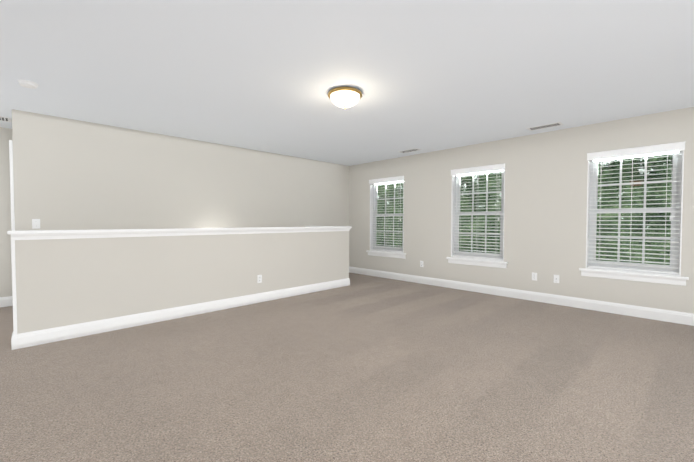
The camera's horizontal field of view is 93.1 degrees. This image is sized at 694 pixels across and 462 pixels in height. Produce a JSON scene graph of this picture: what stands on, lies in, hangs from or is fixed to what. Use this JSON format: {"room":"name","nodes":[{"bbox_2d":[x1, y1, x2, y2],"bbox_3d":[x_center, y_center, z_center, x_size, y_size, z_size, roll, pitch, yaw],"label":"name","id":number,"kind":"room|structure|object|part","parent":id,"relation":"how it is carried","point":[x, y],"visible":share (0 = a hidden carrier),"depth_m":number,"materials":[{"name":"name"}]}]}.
{"room":"empty loft room","nodes":[
{"label":"empty loft room","id":0,"kind":"room"},
{"bbox_2d":[0,127,11,296],"bbox_3d":[-4.026,-0.203,5.230,9.070,2.440,0.150,-2,2,-44],"label":"wall","id":1,"kind":"structure","parent":0,"point":[5,241],"depth_m":4.49,"materials":[{"name":"beige paint"}]},
{"bbox_2d":[0,296,12,306],"bbox_3d":[-5.886,1.003,3.319,3.632,0.135,0.015,-2,2,-44],"label":"baseboard","id":2,"kind":"structure","parent":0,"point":[6,301],"depth_m":4.50,"materials":[{"name":"white paint"}]},
{"bbox_2d":[12,109,348,230],"bbox_3d":[-2.271,-0.226,6.056,5.408,2.440,1.130,-2,2,-44],"label":"wall","id":3,"kind":"structure","parent":0,"point":[70,174],"depth_m":4.74,"materials":[{"name":"beige paint"}]},
{"bbox_2d":[9,140,14,230],"bbox_3d":[-4.169,0.001,4.116,0.028,2.093,1.005,-2,2,-44],"label":"door frame","id":4,"kind":"structure","parent":3,"relation":"attached to","point":[12,185],"depth_m":3.74,"materials":[{"name":"white paint"}]},
{"bbox_2d":[32,219,39,228],"bbox_3d":[-3.670,-0.086,3.879,0.070,0.114,0.019,-2,2,-44],"label":"light switch","id":5,"kind":"object","parent":3,"relation":"attached to","point":[35,223],"visible":1,"depth_m":3.88,"materials":[{"name":"white plastic"}]},
{"bbox_2d":[15,231,348,333],"bbox_3d":[-1.537,0.511,4.546,4.285,1.050,0.120,-2,2,-44],"label":"wall","id":6,"kind":"structure","parent":0,"point":[62,282],"depth_m":3.79,"materials":[{"name":"beige paint"}]},
{"bbox_2d":[11,240,16,333],"bbox_3d":[-3.075,0.553,3.037,0.025,1.050,0.128,-2,2,-44],"label":"trim","id":7,"kind":"structure","parent":6,"relation":"attached to","point":[14,287],"depth_m":2.99,"materials":[{"name":"white paint"}]},
{"bbox_2d":[7,226,351,239],"bbox_3d":[-1.542,-0.029,4.531,4.372,0.030,0.206,-2,2,-44],"label":"trim","id":8,"kind":"structure","parent":6,"relation":"on","point":[127,230],"depth_m":3.74,"materials":[{"name":"white paint"}]},
{"bbox_2d":[11,278,349,349],"bbox_3d":[-1.499,0.970,4.502,4.340,0.135,0.015,-2,2,-44],"label":"baseboard","id":9,"kind":"structure","parent":6,"relation":"attached to","point":[34,338],"depth_m":3.76,"materials":[{"name":"white paint"}]},
{"bbox_2d":[257,275,261,282],"bbox_3d":[-1.259,0.691,4.734,0.070,0.114,0.010,-2,2,-44],"label":"outlet","id":10,"kind":"object","parent":6,"relation":"attached to","point":[258,278],"visible":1,"depth_m":4.73,"materials":[{"name":"white plastic"}]},
{"bbox_2d":[0,272,693,461],"bbox_3d":[-0.557,1.165,1.735,9.370,0.100,10.050,-2,2,-44],"label":"floor","id":11,"kind":"structure","parent":0,"point":[363,368],"depth_m":2.33,"materials":[{"name":"carpet"}]},
{"bbox_2d":[0,0,693,165],"bbox_3d":[-0.557,-1.374,1.664,9.370,0.100,10.050,-2,2,-44],"label":"ceiling","id":12,"kind":"structure","parent":0,"point":[425,76],"depth_m":2.72,"materials":[{"name":"white paint"}]},
{"bbox_2d":[0,116,11,121],"bbox_3d":[-4.333,-1.385,3.990,0.360,0.009,0.220,-2,2,-44],"label":"ceiling vent","id":13,"kind":"object","parent":12,"relation":"in","point":[7,119],"visible":0.98,"depth_m":4.08,"materials":[{"name":"white metal"}]},
{"bbox_2d":[18,79,37,88],"bbox_3d":[-2.928,-1.342,3.016,0.136,0.040,0.136,-2,2,-44],"label":"smoke detector","id":14,"kind":"object","parent":12,"relation":"attached to","point":[28,84],"visible":1,"depth_m":2.99,"materials":[{"name":"white plastic"}]},
{"bbox_2d":[328,86,361,108],"bbox_3d":[-0.019,-1.289,3.253,0.344,0.159,0.344,-2,2,-44],"label":"ceiling light","id":15,"kind":"object","parent":12,"relation":"attached to","point":[344,97],"visible":1,"depth_m":3.15,"materials":[{"name":"white glass"}]},
{"bbox_2d":[399,148,420,152],"bbox_3d":[1.122,-1.438,5.899,0.170,0.009,0.400,-2,2,-44],"label":"ceiling vent","id":16,"kind":"object","parent":12,"relation":"in","point":[412,150],"visible":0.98,"depth_m":5.86,"materials":[{"name":"white metal"}]},
{"bbox_2d":[526,122,563,130],"bbox_3d":[2.643,-1.396,4.394,0.170,0.009,0.400,-2,2,-44],"label":"ceiling vent","id":17,"kind":"object","parent":12,"relation":"in","point":[560,123],"visible":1,"depth_m":4.38,"materials":[{"name":"white metal"}]},
{"bbox_2d":[530,123,559,129],"bbox_3d":[2.643,-1.394,4.394,0.106,0.001,0.336,-2,2,-44],"label":"ceiling air vent slots","id":18,"kind":"object","parent":17,"relation":"attached to","point":[544,126],"visible":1,"depth_m":4.38,"materials":[{"name":"grey metal"}]},
{"bbox_2d":[349,107,693,313],"bbox_3d":[2.732,-0.195,4.929,0.150,2.440,10.050,-2,2,-44],"label":"wall","id":19,"kind":"structure","parent":0,"point":[545,208],"depth_m":4.80,"materials":[{"name":"beige paint"}]},
{"bbox_2d":[366,250,405,254],"bbox_3d":[0.788,0.448,6.788,0.046,0.028,1.020,-2,2,-44],"label":"window sill","id":20,"kind":"structure","parent":19,"relation":"attached to","point":[386,252],"depth_m":6.71,"materials":[{"name":"white paint"}]},
{"bbox_2d":[368,252,404,258],"bbox_3d":[0.798,0.499,6.798,0.018,0.075,0.980,-2,2,-44],"label":"window sill","id":21,"kind":"structure","parent":19,"relation":"attached to","point":[386,255],"depth_m":6.77,"materials":[{"name":"white paint"}]},
{"bbox_2d":[370,181,403,252],"bbox_3d":[0.858,-0.326,6.835,0.149,1.515,0.890,-2,2,-44],"label":"window","id":22,"kind":"structure","parent":19,"relation":"in","point":[382,219],"depth_m":7.01,"materials":[{"name":"white plastic"}]},
{"bbox_2d":[369,176,403,251],"bbox_3d":[0.821,-0.338,6.798,0.101,1.509,0.910,-2,2,-44],"label":"window blind","id":23,"kind":"object","parent":22,"relation":"attached to","point":[388,179],"visible":0.92,"depth_m":6.79,"materials":[{"name":"white plastic"}]},
{"bbox_3d":[0.878,0.014,6.864,0.028,0.724,0.796,-2,2,-44],"label":"window sash","id":24,"kind":"part","parent":22,"relation":"part of","materials":[{"name":"white wood"}]},
{"bbox_3d":[0.899,-0.672,6.865,0.026,0.734,0.796,-2,2,-44],"label":"window sash","id":25,"kind":"part","parent":22,"relation":"part of","materials":[{"name":"white wood"}]},
{"bbox_3d":[0.878,0.010,6.864,0.004,0.634,0.718,-2,2,-44],"label":"sash glass","id":26,"kind":"part","parent":22,"relation":"part of","materials":[{"name":"clear glass"}]},
{"bbox_3d":[0.899,-0.676,6.865,0.004,0.644,0.718,-2,2,-44],"label":"sash glass","id":27,"kind":"part","parent":22,"relation":"part of","materials":[{"name":"clear glass"}]},
{"bbox_2d":[446,257,507,268],"bbox_3d":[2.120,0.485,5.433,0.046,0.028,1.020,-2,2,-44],"label":"window sill","id":28,"kind":"structure","parent":19,"relation":"attached to","point":[500,262],"depth_m":5.38,"materials":[{"name":"white paint"}]},
{"bbox_2d":[451,170,504,261],"bbox_3d":[2.189,-0.288,5.480,0.149,1.515,0.890,-2,2,-44],"label":"window","id":29,"kind":"structure","parent":19,"relation":"in","point":[473,225],"depth_m":5.58,"materials":[{"name":"white plastic"}]},
{"bbox_2d":[451,163,504,259],"bbox_3d":[2.153,-0.300,5.443,0.101,1.509,0.910,-2,2,-44],"label":"window blind","id":30,"kind":"object","parent":29,"relation":"attached to","point":[487,168],"visible":0.81,"depth_m":5.40,"materials":[{"name":"white plastic"}]},
{"bbox_3d":[2.210,0.052,5.509,0.028,0.724,0.796,-2,2,-44],"label":"window sash","id":31,"kind":"part","parent":29,"relation":"part of","materials":[{"name":"white wood"}]},
{"bbox_3d":[2.210,0.048,5.509,0.004,0.634,0.718,-2,2,-44],"label":"sash glass","id":32,"kind":"part","parent":29,"relation":"part of","materials":[{"name":"clear glass"}]},
{"bbox_3d":[2.230,-0.634,5.510,0.026,0.734,0.796,-2,2,-44],"label":"window sash","id":33,"kind":"part","parent":29,"relation":"part of","materials":[{"name":"white wood"}]},
{"bbox_3d":[2.230,-0.638,5.510,0.004,0.644,0.718,-2,2,-44],"label":"sash glass","id":34,"kind":"part","parent":29,"relation":"part of","materials":[{"name":"clear glass"}]},
{"bbox_2d":[349,266,693,325],"bbox_3d":[3.069,0.970,4.500,0.015,0.135,8.620,-2,2,-44],"label":"baseboard","id":35,"kind":"structure","parent":19,"relation":"attached to","point":[685,318],"depth_m":4.67,"materials":[{"name":"white paint"}]},
{"bbox_2d":[532,272,536,280],"bbox_3d":[2.750,0.668,4.820,0.010,0.114,0.070,-2,2,-44],"label":"electrical outlet","id":36,"kind":"object","parent":19,"relation":"attached to","point":[534,276],"visible":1,"depth_m":4.82,"materials":[{"name":"white plastic"}]},
{"bbox_2d":[554,275,558,282],"bbox_3d":[2.944,0.674,4.619,0.015,0.114,0.070,-2,2,-44],"label":"jack","id":37,"kind":"object","parent":19,"relation":"attached to","point":[556,278],"visible":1,"depth_m":4.62,"materials":[{"name":"white plastic"}]},
{"bbox_2d":[579,268,688,285],"bbox_3d":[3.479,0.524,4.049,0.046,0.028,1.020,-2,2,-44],"label":"window sill","id":38,"kind":"structure","parent":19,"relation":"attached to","point":[638,274],"depth_m":3.98,"materials":[{"name":"white paint"}]},
{"bbox_2d":[586,150,683,275],"bbox_3d":[3.549,-0.249,4.096,0.149,1.515,0.890,-2,2,-44],"label":"window","id":39,"kind":"structure","parent":19,"relation":"in","point":[679,175],"depth_m":4.05,"materials":[{"name":"white plastic"}]},
{"bbox_3d":[3.569,0.086,4.125,0.004,0.634,0.718,-2,2,-44],"label":"sash glass","id":40,"kind":"part","parent":39,"relation":"part of","materials":[{"name":"clear glass"}]},
{"bbox_3d":[3.569,0.090,4.125,0.028,0.724,0.796,-2,2,-44],"label":"window sash","id":41,"kind":"part","parent":39,"relation":"part of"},
{"bbox_3d":[3.590,-0.600,4.127,0.004,0.644,0.718,-2,2,-44],"label":"sash glass","id":42,"kind":"part","parent":39,"relation":"part of","materials":[{"name":"clear glass"}]},
{"bbox_3d":[3.590,-0.596,4.127,0.026,0.734,0.796,-2,2,-44],"label":"window sash","id":43,"kind":"part","parent":39,"relation":"part of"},
{"bbox_2d":[587,141,685,274],"bbox_3d":[3.512,-0.261,4.060,0.101,1.509,0.910,-2,2,-44],"label":"window blind","id":44,"kind":"object","parent":39,"relation":"attached to","point":[659,148],"visible":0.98,"depth_m":4.03,"materials":[{"name":"white plastic"}]},
{"label":"outside","id":45,"kind":"structure","parent":0,"visible":0},
{"bbox_2d":[376,154,672,264],"bbox_3d":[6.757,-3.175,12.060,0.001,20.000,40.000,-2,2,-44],"label":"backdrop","id":46,"kind":"structure","parent":45,"point":[612,204],"depth_m":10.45,"materials":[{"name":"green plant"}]},
{"bbox_2d":[629,169,642,185],"bbox_3d":[5.773,-1.525,6.541,0.140,1.250,0.200,-2,2,-44],"label":"pet feeder","id":47,"kind":"object","parent":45,"point":[636,181],"depth_m":6.52,"materials":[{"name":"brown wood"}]}
]}

